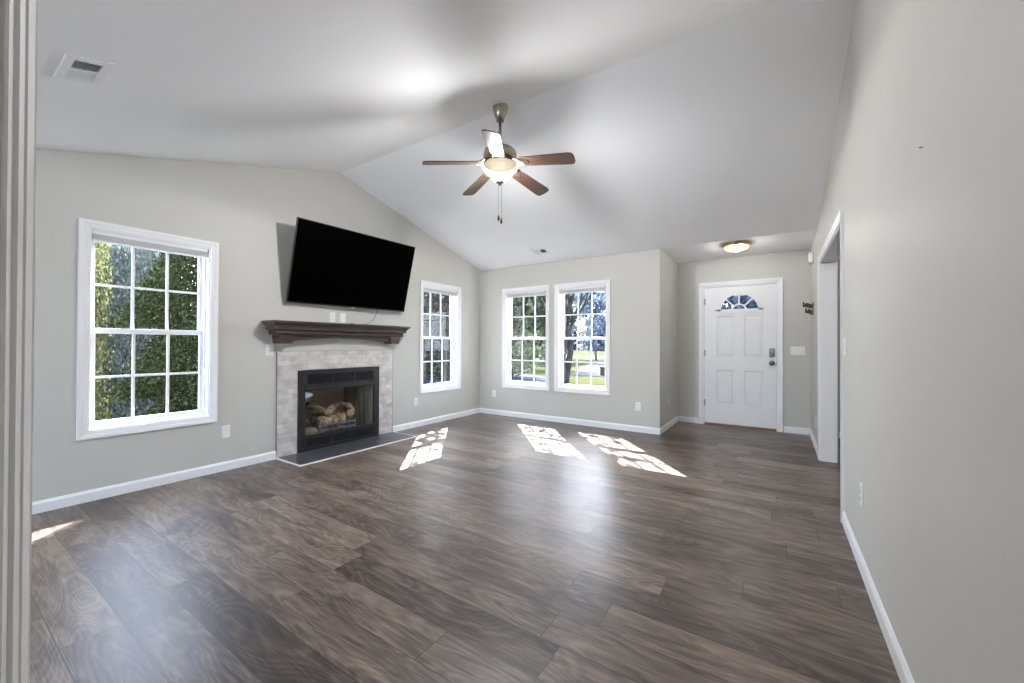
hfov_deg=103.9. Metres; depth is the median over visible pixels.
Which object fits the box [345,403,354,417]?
log
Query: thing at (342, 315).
wall plate
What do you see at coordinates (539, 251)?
ceiling vent
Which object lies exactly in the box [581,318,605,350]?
tree
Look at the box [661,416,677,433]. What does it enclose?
baseboard
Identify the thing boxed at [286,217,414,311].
television
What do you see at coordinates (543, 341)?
bare tree
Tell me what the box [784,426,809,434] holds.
baseboard
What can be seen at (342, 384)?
hood
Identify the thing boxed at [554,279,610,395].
window
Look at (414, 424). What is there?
baseboard
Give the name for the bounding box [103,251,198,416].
tree
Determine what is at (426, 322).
tree
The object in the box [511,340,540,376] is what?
shrub
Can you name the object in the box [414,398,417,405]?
wall outlet
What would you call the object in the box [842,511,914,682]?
baseboard
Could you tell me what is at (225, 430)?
wall plate
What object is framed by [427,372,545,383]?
driveway
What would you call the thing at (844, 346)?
light switch
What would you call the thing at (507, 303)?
window
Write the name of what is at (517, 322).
leafy tree
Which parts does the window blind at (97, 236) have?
rail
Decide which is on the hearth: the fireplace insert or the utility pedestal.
the fireplace insert
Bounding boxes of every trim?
[0,0,37,682]
[817,209,843,522]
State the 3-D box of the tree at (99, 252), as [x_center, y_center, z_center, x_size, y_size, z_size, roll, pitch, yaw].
[-7.289,-0.287,6.503,2.831,3.984,0.985,0,0,33]
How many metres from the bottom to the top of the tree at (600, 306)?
10.804 m
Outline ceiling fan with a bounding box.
[422,103,574,223]
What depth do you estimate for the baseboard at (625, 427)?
5.89 m
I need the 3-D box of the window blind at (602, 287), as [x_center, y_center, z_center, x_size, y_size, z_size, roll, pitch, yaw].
[1.033,-0.759,5.893,0.736,0.081,0.042,0,0,33]
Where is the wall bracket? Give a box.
[803,302,813,314]
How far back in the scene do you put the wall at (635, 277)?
5.63 m
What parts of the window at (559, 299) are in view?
sash, frame, sash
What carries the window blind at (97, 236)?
attached to the window at (87, 427)
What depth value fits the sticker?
4.35 m
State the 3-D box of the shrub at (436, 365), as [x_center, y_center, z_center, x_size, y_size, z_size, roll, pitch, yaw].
[-3.929,0.811,19.419,6.869,2.714,6.882,0,0,27]
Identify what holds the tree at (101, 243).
on the lawn
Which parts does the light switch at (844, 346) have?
plate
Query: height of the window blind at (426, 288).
0.081 m
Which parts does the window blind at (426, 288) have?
rail, head rail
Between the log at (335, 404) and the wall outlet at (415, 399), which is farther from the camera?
the wall outlet at (415, 399)
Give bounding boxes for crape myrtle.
[524,291,604,383]
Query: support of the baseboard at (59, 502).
attached to the wall at (252, 212)
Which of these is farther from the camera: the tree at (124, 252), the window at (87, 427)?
the tree at (124, 252)
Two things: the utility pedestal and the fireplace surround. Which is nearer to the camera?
the fireplace surround
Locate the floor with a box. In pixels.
[30,413,900,682]
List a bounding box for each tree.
[94,242,123,420]
[95,243,150,419]
[99,245,196,419]
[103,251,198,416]
[423,292,448,377]
[423,292,449,383]
[423,292,531,381]
[423,293,448,339]
[423,313,448,347]
[425,295,544,313]
[446,293,583,378]
[526,322,566,360]
[532,294,585,367]
[565,292,605,356]
[566,323,581,349]
[578,319,592,349]
[579,291,605,359]
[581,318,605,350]
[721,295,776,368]
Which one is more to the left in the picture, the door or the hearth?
the hearth
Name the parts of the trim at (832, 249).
casing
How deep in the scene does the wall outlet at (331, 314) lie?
4.59 m
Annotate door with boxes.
[699,277,782,431]
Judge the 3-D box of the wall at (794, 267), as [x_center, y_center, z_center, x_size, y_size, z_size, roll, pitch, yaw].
[4.660,0.008,4.880,4.953,2.483,0.140,0,0,33]
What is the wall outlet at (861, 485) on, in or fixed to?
attached to the wall at (934, 232)
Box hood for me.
[305,382,375,390]
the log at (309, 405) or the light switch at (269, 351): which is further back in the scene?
the log at (309, 405)
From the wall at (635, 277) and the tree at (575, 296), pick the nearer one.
the wall at (635, 277)
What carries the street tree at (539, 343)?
on the lawn
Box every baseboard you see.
[32,451,275,514]
[393,408,479,431]
[480,408,660,434]
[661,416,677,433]
[678,416,697,422]
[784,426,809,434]
[810,429,817,456]
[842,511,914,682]
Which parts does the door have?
raised panel, raised panel, fanlight frame, raised panel, raised panel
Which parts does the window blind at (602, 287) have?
head rail, rail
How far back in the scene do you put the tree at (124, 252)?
7.64 m
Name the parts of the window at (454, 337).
sash, frame, sash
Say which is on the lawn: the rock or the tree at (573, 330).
the tree at (573, 330)
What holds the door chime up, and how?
attached to the wall at (934, 232)
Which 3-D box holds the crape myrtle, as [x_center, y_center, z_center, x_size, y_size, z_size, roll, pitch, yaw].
[1.653,-1.247,13.063,4.693,6.110,5.683,0,0,-4]
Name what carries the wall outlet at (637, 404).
attached to the wall at (635, 277)
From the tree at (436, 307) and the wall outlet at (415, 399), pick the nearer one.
the wall outlet at (415, 399)
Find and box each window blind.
[92,230,208,258]
[424,286,456,296]
[507,290,545,297]
[559,285,605,293]
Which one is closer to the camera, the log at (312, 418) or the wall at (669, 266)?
the log at (312, 418)
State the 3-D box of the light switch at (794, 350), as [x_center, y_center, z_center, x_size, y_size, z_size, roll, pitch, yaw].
[3.812,0.124,5.344,0.162,0.115,0.018,0,0,33]
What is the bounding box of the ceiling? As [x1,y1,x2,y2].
[36,0,855,270]
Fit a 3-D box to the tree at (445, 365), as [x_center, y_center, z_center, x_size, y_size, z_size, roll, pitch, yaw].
[-1.724,-1.282,15.269,5.329,6.134,3.927,0,0,-33]
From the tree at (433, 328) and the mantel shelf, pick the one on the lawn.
the tree at (433, 328)
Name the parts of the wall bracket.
angled arm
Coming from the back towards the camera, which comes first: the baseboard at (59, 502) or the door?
the door
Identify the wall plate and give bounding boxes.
[221,425,229,438]
[340,313,345,322]
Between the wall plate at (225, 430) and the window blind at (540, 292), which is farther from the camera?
the window blind at (540, 292)
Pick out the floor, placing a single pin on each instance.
(478, 547)
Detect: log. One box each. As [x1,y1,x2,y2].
[305,402,326,414]
[309,409,346,424]
[316,413,346,425]
[324,404,335,416]
[332,401,347,407]
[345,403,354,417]
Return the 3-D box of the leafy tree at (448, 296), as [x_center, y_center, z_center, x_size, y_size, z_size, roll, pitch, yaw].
[-1.457,-3.021,13.031,8.436,9.608,7.496,0,0,-16]
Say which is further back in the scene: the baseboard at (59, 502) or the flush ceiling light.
the flush ceiling light
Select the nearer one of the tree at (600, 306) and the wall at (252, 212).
the wall at (252, 212)
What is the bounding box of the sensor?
[808,252,812,263]
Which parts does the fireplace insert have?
louver panel, louver panel, fire grate, rail, rail, louver panel, louver panel, louver panel, louver panel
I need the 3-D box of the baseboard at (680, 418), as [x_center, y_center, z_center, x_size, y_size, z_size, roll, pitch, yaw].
[2.671,1.188,6.091,0.298,0.083,0.013,0,0,33]
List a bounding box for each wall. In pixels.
[32,148,479,501]
[480,249,661,427]
[662,251,676,425]
[677,250,839,431]
[810,0,1023,682]
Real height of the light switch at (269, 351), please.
0.115 m
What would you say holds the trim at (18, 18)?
attached to the wall
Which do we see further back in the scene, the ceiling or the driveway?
the driveway
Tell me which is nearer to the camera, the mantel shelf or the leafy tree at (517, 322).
the mantel shelf
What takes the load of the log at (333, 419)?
on the fireplace insert
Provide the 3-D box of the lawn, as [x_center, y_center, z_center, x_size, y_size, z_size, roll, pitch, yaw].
[6.540,2.408,91.540,210.000,0.300,280.000,0,0,33]
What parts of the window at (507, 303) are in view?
sash, frame, sash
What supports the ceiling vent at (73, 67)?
in the ceiling
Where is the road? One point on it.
(586, 357)
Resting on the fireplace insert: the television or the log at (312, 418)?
the log at (312, 418)
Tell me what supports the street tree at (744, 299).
on the lawn
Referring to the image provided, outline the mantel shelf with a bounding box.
[261,320,410,343]
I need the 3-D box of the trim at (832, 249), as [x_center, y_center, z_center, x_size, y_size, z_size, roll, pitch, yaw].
[2.755,0.167,3.371,0.168,2.091,1.777,0,0,33]
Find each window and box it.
[76,217,218,440]
[420,280,460,393]
[502,285,549,390]
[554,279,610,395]
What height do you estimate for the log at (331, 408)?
0.134 m
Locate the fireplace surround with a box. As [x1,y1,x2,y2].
[276,350,392,457]
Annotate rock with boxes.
[305,427,317,435]
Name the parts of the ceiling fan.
blade, blade, blade, pull chain, pull chain, blade, blade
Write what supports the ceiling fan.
hanging from the ceiling
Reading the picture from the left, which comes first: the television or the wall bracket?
the television
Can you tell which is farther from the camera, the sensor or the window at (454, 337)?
the window at (454, 337)
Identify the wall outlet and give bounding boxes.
[329,312,334,322]
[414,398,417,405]
[635,402,640,410]
[859,482,862,507]
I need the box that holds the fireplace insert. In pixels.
[297,366,378,452]
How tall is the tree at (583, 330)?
10.863 m
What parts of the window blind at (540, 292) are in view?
head rail, rail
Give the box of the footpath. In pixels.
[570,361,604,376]
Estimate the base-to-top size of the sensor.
0.130 m
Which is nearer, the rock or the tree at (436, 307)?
the rock
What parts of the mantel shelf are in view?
moulding, shelf, crown moulding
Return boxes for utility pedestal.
[600,367,604,375]
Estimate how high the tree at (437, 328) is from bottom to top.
6.174 m
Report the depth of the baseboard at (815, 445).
4.64 m
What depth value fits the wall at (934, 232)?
1.12 m
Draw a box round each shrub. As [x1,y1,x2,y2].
[423,330,449,381]
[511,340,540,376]
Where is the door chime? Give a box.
[824,264,831,269]
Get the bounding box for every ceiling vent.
[53,52,114,85]
[529,247,550,254]
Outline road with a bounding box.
[566,355,604,358]
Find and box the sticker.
[305,392,313,398]
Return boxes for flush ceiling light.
[722,240,750,253]
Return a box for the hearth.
[276,432,416,466]
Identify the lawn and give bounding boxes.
[103,348,776,425]
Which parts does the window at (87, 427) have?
sash, sash, frame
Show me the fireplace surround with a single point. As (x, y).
(288, 363)
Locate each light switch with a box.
[265,344,273,355]
[790,346,804,354]
[842,338,845,355]

